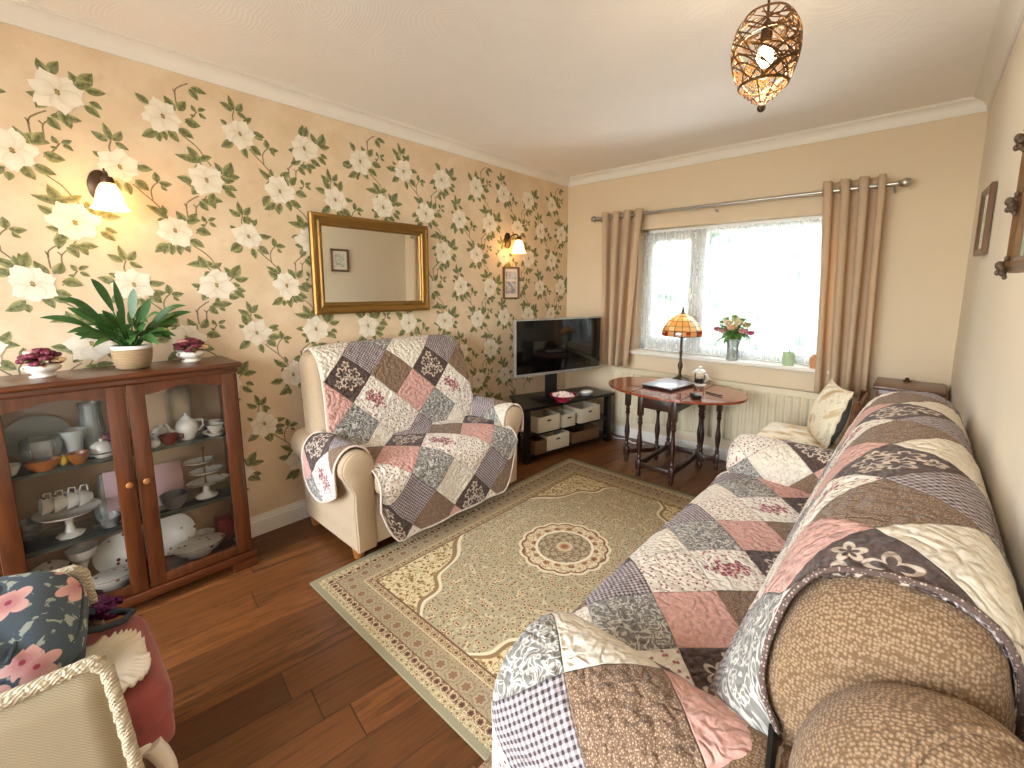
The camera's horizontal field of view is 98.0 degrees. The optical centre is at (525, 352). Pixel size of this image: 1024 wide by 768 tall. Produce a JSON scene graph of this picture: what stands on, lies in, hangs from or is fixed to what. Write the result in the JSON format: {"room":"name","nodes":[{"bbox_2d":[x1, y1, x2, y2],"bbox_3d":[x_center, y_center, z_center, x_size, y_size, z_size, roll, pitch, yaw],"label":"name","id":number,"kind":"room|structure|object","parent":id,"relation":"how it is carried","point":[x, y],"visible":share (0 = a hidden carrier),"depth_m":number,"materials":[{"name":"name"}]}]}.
{"room":"living room","nodes":[
{"label":"living room","id":0,"kind":"room"},
{"bbox_2d":[0,22,567,516],"bbox_3d":[-1.395,-0.164,2.595,0.123,2.550,5.450,7,11,41],"label":"wall","id":1,"kind":"structure","parent":0,"point":[219,185],"depth_m":2.31,"materials":[{"name":"paper"}]},
{"bbox_2d":[87,168,131,212],"bbox_3d":[-1.757,-0.690,1.867,0.185,0.178,0.134,7,11,41],"label":"wall sconce","id":2,"kind":"object","parent":1,"relation":"attached to","point":[107,196],"visible":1,"depth_m":1.84,"materials":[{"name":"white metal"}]},
{"bbox_2d":[0,0,569,186],"bbox_3d":[-1.304,-1.383,2.374,0.072,0.072,5.300,7,11,41],"label":"trim","id":3,"kind":"structure","parent":1,"relation":"attached to","point":[18,13],"depth_m":2.19,"materials":[{"name":"paint"}]},
{"bbox_2d":[307,211,429,314],"bbox_3d":[-0.970,-0.560,2.883,0.038,0.590,0.822,7,11,41],"label":"wall mirror","id":4,"kind":"object","parent":1,"relation":"attached to","point":[359,265],"visible":1,"depth_m":2.84,"materials":[{"name":"gold metal"}]},
{"bbox_2d":[321,226,419,301],"bbox_3d":[-0.979,-0.561,2.890,0.005,0.460,0.692,8,11,41],"label":"mirror glass","id":5,"kind":"object","parent":4,"relation":"attached to","point":[359,264],"depth_m":2.86,"materials":[{"name":"mirror"}]},
{"bbox_2d":[250,434,520,537],"bbox_3d":[-1.330,0.946,2.730,0.017,0.115,5.300,7,11,41],"label":"baseboard","id":6,"kind":"structure","parent":1,"relation":"attached to","point":[282,516],"depth_m":2.59,"materials":[{"name":"paint"}]},
{"bbox_2d":[503,266,519,298],"bbox_3d":[-0.126,-0.611,3.876,0.020,0.275,0.195,7,11,41],"label":"picture frame","id":7,"kind":"object","parent":1,"relation":"attached to","point":[511,275],"visible":1,"depth_m":3.88,"materials":[{"name":"brown wood"}]},
{"bbox_2d":[506,271,515,293],"bbox_3d":[-0.129,-0.614,3.878,0.002,0.190,0.135,7,11,41],"label":"print","id":8,"kind":"object","parent":7,"relation":"attached to","point":[510,275],"depth_m":3.88},
{"bbox_2d":[504,233,525,253],"bbox_3d":[-0.079,-0.934,3.758,0.185,0.178,0.134,7,11,41],"label":"wall sconce","id":9,"kind":"object","parent":1,"relation":"attached to","point":[518,248],"visible":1,"depth_m":3.73,"materials":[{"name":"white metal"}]},
{"bbox_2d":[104,430,726,767],"bbox_3d":[-0.252,1.191,1.806,2.890,0.100,5.300,7,11,41],"label":"floor","id":10,"kind":"structure","parent":0,"point":[263,671],"depth_m":1.63,"materials":[{"name":"brown wood"}]},
{"bbox_2d":[0,564,177,767],"bbox_3d":[-1.229,0.847,0.981,0.507,0.828,0.662,7,11,41],"label":"armchair","id":11,"kind":"object","parent":10,"relation":"on","point":[78,714],"visible":0.73,"depth_m":0.95,"materials":[{"name":"fabric"}]},
{"bbox_2d":[0,571,135,693],"bbox_3d":[-1.242,0.671,1.013,0.369,0.326,0.543,7,11,41],"label":"cushion","id":12,"kind":"object","parent":11,"relation":"on","point":[44,615],"visible":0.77,"depth_m":1.02,"materials":[{"name":"fabric"}]},
{"bbox_2d":[89,594,123,620],"bbox_3d":[-1.236,0.745,1.300,0.097,0.050,0.090,7,11,41],"label":"flowers","id":13,"kind":"object","parent":11,"relation":"on","point":[105,603],"visible":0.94,"depth_m":1.28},
{"bbox_2d":[85,628,150,692],"bbox_3d":[-1.074,0.782,1.070,0.252,0.019,0.254,7,11,41],"label":"lace cloth","id":14,"kind":"object","parent":11,"relation":"on","point":[127,649],"visible":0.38,"depth_m":1.13,"materials":[{"name":"fabric"}]},
{"bbox_2d":[0,356,257,607],"bbox_3d":[-1.734,0.587,1.963,0.321,1.043,0.843,7,11,41],"label":"display cabinet","id":15,"kind":"object","parent":10,"relation":"on","point":[132,401],"visible":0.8,"depth_m":1.90,"materials":[{"name":"brown wood"}]},
{"bbox_2d":[9,462,20,475],"bbox_3d":[-1.935,0.440,1.668,0.060,0.040,0.060,7,11,41],"label":"cup","id":16,"kind":"object","parent":15,"relation":"in","point":[15,467],"visible":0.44,"depth_m":1.67,"materials":[{"name":"white ceramic"}]},
{"bbox_2d":[20,522,42,540],"bbox_3d":[-2.019,0.719,1.803,0.092,0.070,0.091,7,11,41],"label":"glass dish","id":17,"kind":"object","parent":15,"relation":"on","point":[36,528],"visible":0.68,"depth_m":1.79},
{"bbox_2d":[4,415,70,460],"bbox_3d":[-1.985,0.344,1.807,0.039,0.179,0.200,7,11,41],"label":"glass tray","id":18,"kind":"object","parent":15,"relation":"on","point":[43,425],"visible":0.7,"depth_m":1.80,"materials":[{"name":"glass"}]},
{"bbox_2d":[17,434,62,461],"bbox_3d":[-1.909,0.392,1.752,0.124,0.112,0.121,7,11,41],"label":"glass bowl","id":19,"kind":"object","parent":15,"relation":"on","point":[23,449],"visible":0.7,"depth_m":1.74,"materials":[{"name":"glass"}]},
{"bbox_2d":[15,348,65,378],"bbox_3d":[-1.879,0.036,1.724,0.134,0.114,0.136,7,11,41],"label":"bowl","id":20,"kind":"object","parent":15,"relation":"on","point":[35,358],"visible":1,"depth_m":1.70,"materials":[{"name":"white ceramic"}]},
{"bbox_2d":[15,359,31,363],"bbox_3d":[-1.896,0.031,1.678,0.047,0.020,0.044,7,11,41],"label":"flower","id":21,"kind":"object","parent":20,"relation":"on","point":[19,361],"depth_m":1.67,"materials":[{"name":"plant"}]},
{"bbox_2d":[24,353,40,358],"bbox_3d":[-1.873,0.011,1.687,0.047,0.020,0.044,7,11,41],"label":"flower","id":22,"kind":"object","parent":20,"relation":"on","point":[26,355],"depth_m":1.68,"materials":[{"name":"plant"}]},
{"bbox_2d":[29,361,45,366],"bbox_3d":[-1.855,0.041,1.687,0.047,0.020,0.044,7,11,41],"label":"flower","id":23,"kind":"object","parent":20,"relation":"on","point":[31,363],"depth_m":1.68,"materials":[{"name":"plant"}]},
{"bbox_2d":[38,355,54,360],"bbox_3d":[-1.842,0.019,1.708,0.047,0.020,0.044,7,11,41],"label":"flower","id":24,"kind":"object","parent":20,"relation":"on","point":[46,357],"depth_m":1.70,"materials":[{"name":"plant"}]},
{"bbox_2d":[23,456,61,472],"bbox_3d":[-1.860,0.433,1.714,0.060,0.042,0.104,7,11,41],"label":"dish","id":25,"kind":"object","parent":15,"relation":"on","point":[42,465],"visible":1,"depth_m":1.71,"materials":[{"name":"orange ceramic"}]},
{"bbox_2d":[31,559,72,571],"bbox_3d":[-2.000,0.948,1.872,0.040,0.148,0.150,7,11,41],"label":"plate","id":26,"kind":"object","parent":15,"relation":"on","point":[51,565],"visible":0.17,"depth_m":1.88,"materials":[{"name":"ceramic"}]},
{"bbox_2d":[31,498,100,539],"bbox_3d":[-1.876,0.694,1.826,0.203,0.112,0.203,7,11,41],"label":"cake stand","id":27,"kind":"object","parent":15,"relation":"on","point":[68,516],"visible":0.8,"depth_m":1.81,"materials":[{"name":"white ceramic"}]},
{"bbox_2d":[38,492,54,516],"bbox_3d":[-1.917,0.603,1.783,0.074,0.090,0.050,6,10,34],"label":"teacup","id":28,"kind":"object","parent":27,"relation":"on","point":[46,506],"visible":0.84,"depth_m":1.77,"materials":[{"name":"ceramic"}]},
{"bbox_2d":[52,489,67,513],"bbox_3d":[-1.896,0.600,1.807,0.074,0.090,0.050,6,10,34],"label":"teacup","id":29,"kind":"object","parent":27,"relation":"on","point":[60,502],"visible":0.85,"depth_m":1.79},
{"bbox_2d":[64,486,79,509],"bbox_3d":[-1.871,0.596,1.835,0.074,0.090,0.050,6,10,34],"label":"teacup","id":30,"kind":"object","parent":27,"relation":"on","point":[73,498],"visible":0.8,"depth_m":1.82,"materials":[{"name":"white ceramic"}]},
{"bbox_2d":[77,484,93,506],"bbox_3d":[-1.848,0.592,1.861,0.074,0.090,0.050,6,10,34],"label":"teacup","id":31,"kind":"object","parent":27,"relation":"on","point":[86,496],"visible":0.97,"depth_m":1.85,"materials":[{"name":"white ceramic"}]},
{"bbox_2d":[57,427,86,452],"bbox_3d":[-1.850,0.375,1.821,0.086,0.125,0.087,7,11,41],"label":"vase","id":32,"kind":"object","parent":15,"relation":"on","point":[72,438],"visible":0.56,"depth_m":1.80,"materials":[{"name":"white ceramic"}]},
{"bbox_2d":[66,449,89,464],"bbox_3d":[-1.796,0.421,1.786,0.068,0.045,0.068,7,11,41],"label":"bowl","id":33,"kind":"object","parent":15,"relation":"on","point":[76,457],"visible":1,"depth_m":1.77,"materials":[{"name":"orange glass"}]},
{"bbox_2d":[64,541,97,568],"bbox_3d":[-1.909,0.927,1.922,0.104,0.180,0.103,7,11,41],"label":"footed bowl","id":34,"kind":"object","parent":15,"relation":"on","point":[81,553],"visible":0.67,"depth_m":1.91,"materials":[{"name":"white ceramic"}]},
{"bbox_2d":[76,401,105,452],"bbox_3d":[-1.862,0.317,1.909,0.084,0.215,0.083,7,11,41],"label":"glass jug","id":35,"kind":"object","parent":15,"relation":"on","point":[102,426],"visible":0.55,"depth_m":1.89,"materials":[{"name":"glass"}]},
{"bbox_2d":[93,474,108,520],"bbox_3d":[-1.862,0.629,1.966,0.092,0.200,0.091,7,11,41],"label":"glass decanter","id":36,"kind":"object","parent":15,"relation":"on","point":[96,512],"visible":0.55,"depth_m":1.94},
{"bbox_2d":[89,451,112,457],"bbox_3d":[-1.771,0.422,1.869,0.100,0.019,0.099,7,11,41],"label":"plate","id":37,"kind":"object","parent":15,"relation":"on","point":[107,454],"visible":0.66,"depth_m":1.85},
{"bbox_2d":[90,437,111,453],"bbox_3d":[-1.781,0.382,1.866,0.076,0.061,0.075,7,11,41],"label":"butter dish","id":38,"kind":"object","parent":37,"relation":"on","point":[101,446],"visible":0.97,"depth_m":1.85,"materials":[{"name":"ceramic"}]},
{"bbox_2d":[98,511,120,527],"bbox_3d":[-1.770,0.716,1.897,0.076,0.050,0.075,7,11,41],"label":"glass bowl","id":39,"kind":"object","parent":15,"relation":"on","point":[106,523],"visible":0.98,"depth_m":1.88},
{"bbox_2d":[92,533,127,571],"bbox_3d":[-1.857,0.912,2.029,0.043,0.174,0.176,7,11,41],"label":"dinner plate","id":40,"kind":"object","parent":15,"relation":"on","point":[110,553],"visible":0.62,"depth_m":2.01,"materials":[{"name":"ceramic"}]},
{"bbox_2d":[92,564,129,591],"bbox_3d":[-1.788,0.981,1.931,0.121,0.071,0.177,7,11,41],"label":"dish","id":41,"kind":"object","parent":15,"relation":"on","point":[116,577],"visible":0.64,"depth_m":1.90,"materials":[{"name":"ceramic"}]},
{"bbox_2d":[102,470,119,520],"bbox_3d":[-1.799,0.622,1.964,0.026,0.213,0.085,7,11,41],"label":"card","id":42,"kind":"object","parent":15,"relation":"on","point":[109,478],"visible":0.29,"depth_m":1.95,"materials":[{"name":"paper"}]},
{"bbox_2d":[40,279,189,369],"bbox_3d":[-1.712,-0.122,1.888,0.249,0.380,0.470,7,11,41],"label":"potted plant","id":43,"kind":"object","parent":15,"relation":"on","point":[130,352],"visible":1,"depth_m":1.87,"materials":[{"name":"green plant"}]},
{"bbox_2d":[12,425,225,481],"bbox_3d":[-1.755,0.424,1.956,0.235,0.008,0.770,7,11,41],"label":"shelf","id":44,"kind":"object","parent":15,"relation":"attached to","point":[23,473],"depth_m":1.84,"materials":[{"name":"clear glass"}]},
{"bbox_2d":[23,481,231,559],"bbox_3d":[-1.756,0.731,2.001,0.235,0.008,0.770,7,11,41],"label":"shelf","id":45,"kind":"object","parent":15,"relation":"attached to","point":[46,542],"depth_m":1.90,"materials":[{"name":"clear glass"}]},
{"bbox_2d":[150,433,160,448],"bbox_3d":[-1.635,0.383,1.947,0.035,0.074,0.058,7,11,41],"label":"ornament","id":46,"kind":"object","parent":15,"relation":"on","point":[155,443],"visible":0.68,"depth_m":1.95,"materials":[{"name":"white ceramic"}]},
{"bbox_2d":[151,424,169,439],"bbox_3d":[-1.689,0.365,2.061,0.072,0.078,0.072,7,11,41],"label":"sugar bowl","id":47,"kind":"object","parent":15,"relation":"on","point":[161,429],"visible":0.62,"depth_m":2.04,"materials":[{"name":"white ceramic"}]},
{"bbox_2d":[154,459,184,505],"bbox_3d":[-1.691,0.614,2.094,0.024,0.193,0.125,7,11,41],"label":"card","id":48,"kind":"object","parent":15,"relation":"on","point":[169,475],"visible":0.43,"depth_m":2.10,"materials":[{"name":"paper"}]},
{"bbox_2d":[158,432,183,445],"bbox_3d":[-1.605,0.390,2.003,0.079,0.045,0.074,-1,8,-8],"label":"teacup","id":49,"kind":"object","parent":15,"relation":"on","point":[167,439],"visible":1,"depth_m":1.99,"materials":[{"name":"ceramic"}]},
{"bbox_2d":[159,489,187,509],"bbox_3d":[-1.630,0.684,2.061,0.104,0.066,0.103,7,11,41],"label":"bowl","id":50,"kind":"object","parent":15,"relation":"on","point":[173,499],"visible":1,"depth_m":2.05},
{"bbox_2d":[160,513,195,555],"bbox_3d":[-1.732,0.882,2.169,0.046,0.194,0.196,7,11,41],"label":"plate","id":51,"kind":"object","parent":15,"relation":"on","point":[176,529],"visible":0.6,"depth_m":2.19,"materials":[{"name":"ceramic"}]},
{"bbox_2d":[164,386,192,429],"bbox_3d":[-1.665,0.273,2.134,0.106,0.238,0.105,7,11,41],"label":"lidded jar","id":52,"kind":"object","parent":15,"relation":"on","point":[177,400],"visible":0.6,"depth_m":2.09,"materials":[{"name":"beige ceramic"}]},
{"bbox_2d":[165,412,203,439],"bbox_3d":[-1.587,0.338,2.072,0.088,0.128,0.127,1,8,9],"label":"teapot","id":53,"kind":"object","parent":15,"relation":"on","point":[187,425],"visible":0.98,"depth_m":2.05,"materials":[{"name":"white ceramic"}]},
{"bbox_2d":[173,337,207,361],"bbox_3d":[-1.584,-0.018,2.101,0.134,0.114,0.136,7,11,41],"label":"bowl","id":54,"kind":"object","parent":15,"relation":"on","point":[192,354],"visible":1,"depth_m":2.07,"materials":[{"name":"white ceramic"}]},
{"bbox_2d":[170,532,224,559],"bbox_3d":[-1.593,0.947,2.166,0.151,0.071,0.221,7,11,41],"label":"dish","id":55,"kind":"object","parent":15,"relation":"on","point":[199,546],"visible":1,"depth_m":2.14,"materials":[{"name":"ceramic"}]},
{"bbox_2d":[188,528,214,538],"bbox_3d":[-1.639,0.941,2.250,0.110,0.060,0.109,7,11,41],"label":"soup bowl","id":56,"kind":"object","parent":15,"relation":"on","point":[202,531],"visible":0.19,"depth_m":2.29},
{"bbox_2d":[182,447,228,499],"bbox_3d":[-1.560,0.576,2.172,0.126,0.249,0.182,7,11,41],"label":"tiered stand","id":57,"kind":"object","parent":15,"relation":"on","point":[205,481],"visible":0.99,"depth_m":2.17,"materials":[{"name":"white ceramic"}]},
{"bbox_2d":[202,422,224,435],"bbox_3d":[-1.496,0.366,2.143,0.104,0.052,0.106,7,11,41],"label":"teacup","id":58,"kind":"object","parent":15,"relation":"on","point":[214,428],"visible":0.94,"depth_m":2.13,"materials":[{"name":"ceramic"}]},
{"bbox_2d":[206,422,223,433],"bbox_3d":[-1.496,0.363,2.142,0.074,0.045,0.074,7,11,41],"label":"cup","id":59,"kind":"object","parent":58,"relation":"on","point":[214,427],"depth_m":2.13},
{"bbox_2d":[215,513,233,541],"bbox_3d":[-1.564,0.905,2.308,0.070,0.115,0.063,7,11,41],"label":"box","id":60,"kind":"object","parent":15,"relation":"on","point":[223,523],"visible":0.79,"depth_m":2.29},
{"bbox_2d":[290,351,521,558],"bbox_3d":[-0.682,0.465,2.802,0.740,1.050,1.300,7,11,41],"label":"loveseat","id":61,"kind":"object","parent":10,"relation":"on","point":[354,516],"visible":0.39,"depth_m":2.31,"materials":[{"name":"fabric"}]},
{"bbox_2d":[372,473,379,493],"bbox_3d":[-0.591,0.597,2.729,0.480,0.180,0.950,7,11,41],"label":"seat cushion","id":62,"kind":"object","parent":61,"relation":"on","point":[375,487],"depth_m":2.25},
{"bbox_2d":[301,334,523,541],"bbox_3d":[-0.675,0.420,2.789,0.784,0.991,1.335,7,11,41],"label":"throw","id":63,"kind":"object","parent":61,"relation":"on","point":[439,449],"visible":0.95,"depth_m":2.62,"materials":[{"name":"fabric"}]},
{"bbox_2d":[310,458,696,760],"bbox_3d":[0.224,1.049,2.402,1.470,0.011,2.105,7,11,41],"label":"rug","id":64,"kind":"object","parent":10,"relation":"on","point":[444,606],"visible":0.64,"depth_m":2.16,"materials":[{"name":"carpet"}]},
{"bbox_2d":[509,386,613,464],"bbox_3d":[0.257,0.600,3.964,1.024,0.455,0.462,-6,10,-35],"label":"media stand","id":65,"kind":"object","parent":10,"relation":"on","point":[527,404],"visible":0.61,"depth_m":3.82,"materials":[{"name":"black wood"}]},
{"bbox_2d":[521,435,546,455],"bbox_3d":[0.063,0.749,3.656,0.121,0.116,0.200,-6,10,-36],"label":"storage basket","id":66,"kind":"object","parent":65,"relation":"on","point":[538,444],"visible":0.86,"depth_m":3.58,"materials":[{"name":"wicker"}]},
{"bbox_2d":[530,409,559,433],"bbox_3d":[0.126,0.562,3.708,0.235,0.130,0.221,-6,10,-36],"label":"storage basket","id":67,"kind":"object","parent":65,"relation":"on","point":[542,420],"visible":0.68,"depth_m":3.63,"materials":[{"name":"beige plastic"}]},
{"bbox_2d":[538,429,568,450],"bbox_3d":[0.211,0.726,3.784,0.250,0.126,0.201,-6,10,-36],"label":"storage basket","id":68,"kind":"object","parent":65,"relation":"on","point":[560,438],"visible":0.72,"depth_m":3.72,"materials":[{"name":"beige plastic"}]},
{"bbox_2d":[513,316,600,401],"bbox_3d":[0.283,0.040,3.847,0.905,0.687,0.180,-5,10,-31],"label":"television","id":69,"kind":"object","parent":65,"relation":"on","point":[548,347],"visible":0.88,"depth_m":3.79,"materials":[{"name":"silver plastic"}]},
{"bbox_2d":[548,407,575,427],"bbox_3d":[0.302,0.554,3.833,0.146,0.110,0.221,-6,10,-36],"label":"storage basket","id":70,"kind":"object","parent":65,"relation":"on","point":[567,418],"visible":0.73,"depth_m":3.76,"materials":[{"name":"beige plastic"}]},
{"bbox_2d":[549,391,576,402],"bbox_3d":[0.311,0.374,3.726,0.230,0.058,0.230,7,11,41],"label":"fruit bowl","id":71,"kind":"object","parent":65,"relation":"on","point":[558,399],"visible":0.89,"depth_m":3.66,"materials":[{"name":"ceramic"}]},
{"bbox_2d":[552,391,573,397],"bbox_3d":[0.314,0.343,3.724,0.184,0.045,0.187,0,8,0],"label":"potpourri","id":72,"kind":"object","parent":71,"relation":"on","point":[563,394],"visible":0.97,"depth_m":3.68,"materials":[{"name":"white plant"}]},
{"bbox_2d":[563,401,599,423],"bbox_3d":[0.498,0.524,3.977,0.250,0.130,0.221,-6,10,-36],"label":"storage basket","id":73,"kind":"object","parent":65,"relation":"on","point":[585,411],"visible":0.74,"depth_m":3.91,"materials":[{"name":"beige plastic"}]},
{"bbox_2d":[564,423,598,443],"bbox_3d":[0.474,0.710,3.985,0.320,0.100,0.201,-6,10,-36],"label":"storage basket","id":74,"kind":"object","parent":65,"relation":"on","point":[584,432],"visible":0.66,"depth_m":3.94,"materials":[{"name":"wood"}]},
{"bbox_2d":[609,377,748,485],"bbox_3d":[1.110,0.586,3.389,1.029,0.652,0.730,7,11,41],"label":"table","id":75,"kind":"object","parent":10,"relation":"on","point":[673,402],"visible":0.91,"depth_m":3.30,"materials":[{"name":"brown wood"}]},
{"bbox_2d":[642,378,693,391],"bbox_3d":[1.092,0.239,3.402,0.330,0.024,0.250,-7,11,-41],"label":"laptop","id":76,"kind":"object","parent":75,"relation":"on","point":[667,384],"visible":1,"depth_m":3.36,"materials":[{"name":"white plastic"}]},
{"bbox_2d":[662,306,702,380],"bbox_3d":[1.244,-0.071,3.553,0.306,0.602,0.306,7,11,41],"label":"table lamp","id":77,"kind":"object","parent":75,"relation":"on","point":[682,325],"visible":0.95,"depth_m":3.45,"materials":[{"name":"glass"}]},
{"bbox_2d":[692,366,708,385],"bbox_3d":[1.351,0.174,3.450,0.104,0.147,0.108,1,8,6],"label":"press","id":78,"kind":"object","parent":75,"relation":"on","point":[698,381],"visible":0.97,"depth_m":3.43,"materials":[{"name":"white glass"}]},
{"bbox_2d":[479,576,1023,767],"bbox_3d":[0.848,0.711,1.467,0.873,0.953,2.090,7,11,41],"label":"sofa","id":79,"kind":"object","parent":10,"relation":"on","point":[872,671],"visible":0.23,"depth_m":0.63,"materials":[{"name":"brown fabric"}]},
{"bbox_2d":[491,391,1023,767],"bbox_3d":[0.836,0.647,1.498,0.940,0.894,2.094,7,11,41],"label":"throw","id":80,"kind":"object","parent":79,"relation":"on","point":[663,664],"visible":0.98,"depth_m":0.93,"materials":[{"name":"multicoloured fabric"}]},
{"bbox_2d":[847,390,867,429],"bbox_3d":[1.702,0.613,2.691,0.497,0.801,0.420,7,11,41],"label":"dining chair","id":81,"kind":"object","parent":10,"relation":"on","point":[857,406],"visible":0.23,"depth_m":2.37,"materials":[{"name":"brown wood"}]},
{"bbox_2d":[757,422,842,449],"bbox_3d":[1.666,0.527,2.711,0.420,0.100,0.420,7,11,41],"label":"seat pad","id":82,"kind":"object","parent":81,"relation":"on","point":[783,431],"visible":0.44,"depth_m":2.67,"materials":[{"name":"beige fabric"}]},
{"bbox_2d":[807,379,853,447],"bbox_3d":[1.750,0.356,2.572,0.180,0.357,0.380,4,9,26],"label":"cushion","id":83,"kind":"object","parent":82,"relation":"on","point":[830,411],"visible":0.9,"depth_m":2.46,"materials":[{"name":"beige fabric"}]},
{"bbox_2d":[873,377,946,396],"bbox_3d":[2.309,0.597,2.737,0.325,0.822,0.352,7,11,41],"label":"base cabinet","id":84,"kind":"object","parent":10,"relation":"on","point":[883,385],"visible":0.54,"depth_m":2.64,"materials":[{"name":"brown wood"}]},
{"bbox_2d":[22,0,999,176],"bbox_3d":[-0.213,-1.338,1.478,3.290,0.100,5.800,7,11,41],"label":"ceiling","id":85,"kind":"structure","parent":0,"point":[570,88],"depth_m":2.08,"materials":[{"name":"paint"}]},
{"bbox_2d":[731,0,802,112],"bbox_3d":[0.755,-1.020,1.391,0.199,0.500,0.199,6,10,33],"label":"pendant lamp","id":86,"kind":"object","parent":85,"relation":"hanging from","point":[764,56],"visible":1,"depth_m":1.37,"materials":[{"name":"brown metal"}]},
{"bbox_2d":[565,111,988,449],"bbox_3d":[1.587,-0.316,3.697,3.130,2.550,0.260,7,11,41],"label":"wall","id":87,"kind":"structure","parent":0,"point":[926,230],"depth_m":2.92,"materials":[{"name":"beige paint"}]},
{"bbox_2d":[591,421,727,460],"bbox_3d":[1.493,0.817,3.756,2.890,0.090,0.017,7,11,41],"label":"baseboard","id":88,"kind":"structure","parent":87,"relation":"attached to","point":[615,429],"depth_m":4.00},
{"bbox_2d":[611,366,818,443],"bbox_3d":[1.443,0.523,3.701,1.748,0.648,0.069,7,11,41],"label":"radiator","id":89,"kind":"object","parent":87,"relation":"attached to","point":[766,404],"visible":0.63,"depth_m":3.50,"materials":[{"name":"metal"}]},
{"bbox_2d":[612,366,818,394],"bbox_3d":[1.448,0.208,3.660,1.650,0.013,0.056,7,11,41],"label":"grille","id":90,"kind":"object","parent":89,"relation":"attached to","point":[766,388],"depth_m":3.52,"materials":[{"name":"metal"}]},
{"bbox_2d":[629,348,828,373],"bbox_3d":[1.585,0.052,3.627,1.570,0.033,0.185,7,11,41],"label":"windowsill","id":91,"kind":"structure","parent":87,"relation":"attached to","point":[690,356],"depth_m":3.53,"materials":[{"name":"paint"}]},
{"bbox_2d":[726,338,740,360],"bbox_3d":[1.625,-0.028,3.492,0.112,0.170,0.112,7,11,41],"label":"vase","id":92,"kind":"object","parent":91,"relation":"on","point":[738,339],"visible":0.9,"depth_m":3.48,"materials":[{"name":"clear glass"}]},
{"bbox_2d":[714,315,754,357],"bbox_3d":[1.618,-0.127,3.462,0.300,0.335,0.200,7,11,41],"label":"bouquet","id":93,"kind":"object","parent":92,"relation":"in","point":[734,331],"visible":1,"depth_m":3.43,"materials":[{"name":"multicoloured plant"}]},
{"bbox_2d":[782,351,794,365],"bbox_3d":[1.926,0.035,3.258,0.080,0.113,0.080,7,11,41],"label":"candle","id":94,"kind":"object","parent":91,"relation":"on","point":[788,358],"visible":1,"depth_m":3.23,"materials":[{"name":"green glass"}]},
{"bbox_2d":[809,354,815,368],"bbox_3d":[2.053,0.060,3.148,0.080,0.095,0.080,7,11,41],"label":"plant pot","id":95,"kind":"object","parent":91,"relation":"on","point":[812,361],"visible":0.44,"depth_m":3.13,"materials":[{"name":"ceramic"}]},
{"bbox_2d":[640,215,821,364],"bbox_3d":[1.636,-0.499,3.604,1.490,1.070,0.115,7,11,41],"label":"window","id":96,"kind":"structure","parent":87,"relation":"in","point":[665,342],"depth_m":3.75,"materials":[{"name":"plastic"}]},
{"bbox_2d":[639,218,821,363],"bbox_3d":[1.603,-0.487,3.568,1.480,1.033,0.030,7,11,41],"label":"curtain","id":97,"kind":"object","parent":96,"relation":"hanging from","point":[649,279],"visible":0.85,"depth_m":3.52,"materials":[{"name":"fabric"}]},
{"bbox_2d":[591,177,912,222],"bbox_3d":[1.478,-1.127,3.414,2.264,0.069,0.123,7,11,41],"label":"pole","id":98,"kind":"object","parent":87,"relation":"attached to","point":[905,182],"visible":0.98,"depth_m":3.18,"materials":[{"name":"metal"}]},
{"bbox_2d":[601,208,642,366],"bbox_3d":[0.847,-0.568,4.002,0.405,1.386,0.116,7,11,41],"label":"curtain","id":99,"kind":"object","parent":98,"relation":"hanging from","point":[620,236],"visible":1,"depth_m":4.00,"materials":[{"name":"fabric"}]},
{"bbox_2d":[814,174,886,396],"bbox_3d":[2.089,-0.412,2.921,0.358,1.413,0.119,7,11,41],"label":"curtain","id":100,"kind":"object","parent":98,"relation":"hanging from","point":[851,220],"visible":0.95,"depth_m":2.90,"materials":[{"name":"fabric"}]},
{"bbox_2d":[569,97,986,186],"bbox_3d":[1.480,-1.524,3.397,2.890,0.072,0.072,7,11,41],"label":"trim","id":101,"kind":"structure","parent":87,"relation":"attached to","point":[971,105],"depth_m":3.04,"materials":[{"name":"paint"}]},
{"bbox_2d":[948,21,1023,742],"bbox_3d":[0.864,0.126,0.629,0.120,2.550,5.450,7,11,41],"label":"wall","id":102,"kind":"structure","parent":0,"point":[986,389],"depth_m":1.46,"materials":[{"name":"paint"}]},
{"bbox_2d":[973,181,996,256],"bbox_3d":[1.937,-0.557,1.878,0.018,0.280,0.230,7,11,38],"label":"picture frame","id":103,"kind":"object","parent":102,"relation":"attached to","point":[984,221],"visible":1,"depth_m":1.83,"materials":[{"name":"brown wood"}]},
{"bbox_2d":[980,201,987,241],"bbox_3d":[1.939,-0.557,1.876,0.002,0.166,0.116,7,11,38],"label":"print","id":104,"kind":"object","parent":103,"relation":"attached to","point":[987,201],"depth_m":1.90},
{"bbox_2d":[974,0,1023,110],"bbox_3d":[0.812,-1.112,0.533,0.072,0.072,5.300,7,11,41],"label":"trim","id":105,"kind":"structure","parent":102,"relation":"attached to","point":[1009,19],"depth_m":1.91,"materials":[{"name":"paint"}]},
{"bbox_2d":[994,133,1023,279],"bbox_3d":[0.896,-0.293,0.752,0.041,0.325,0.646,7,11,38],"label":"picture frame","id":106,"kind":"object","parent":102,"relation":"attached to","point":[1013,262],"visible":1,"depth_m":0.97,"materials":[{"name":"brown wood"}]},
{"bbox_2d":[1020,232,1023,255],"bbox_3d":[0.905,-0.291,0.741,0.003,0.235,0.560,7,11,38],"label":"print","id":107,"kind":"object","parent":106,"relation":"attached to","point":[1022,246],"depth_m":0.96},
{"label":"outside","id":108,"kind":"structure","parent":0,"visible":0},
{"bbox_3d":[8.693,0.007,12.591,30.000,0.200,21.800,7,11,41],"label":"ground","id":109,"kind":"structure","parent":108,"visible":0},
{"bbox_2d":[653,224,821,354],"bbox_3d":[4.618,-1.230,7.726,20.009,3.971,2.156,7,11,41],"label":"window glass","id":110,"kind":"object","parent":109,"relation":"on","point":[813,232],"visible":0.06,"depth_m":7.76,"materials":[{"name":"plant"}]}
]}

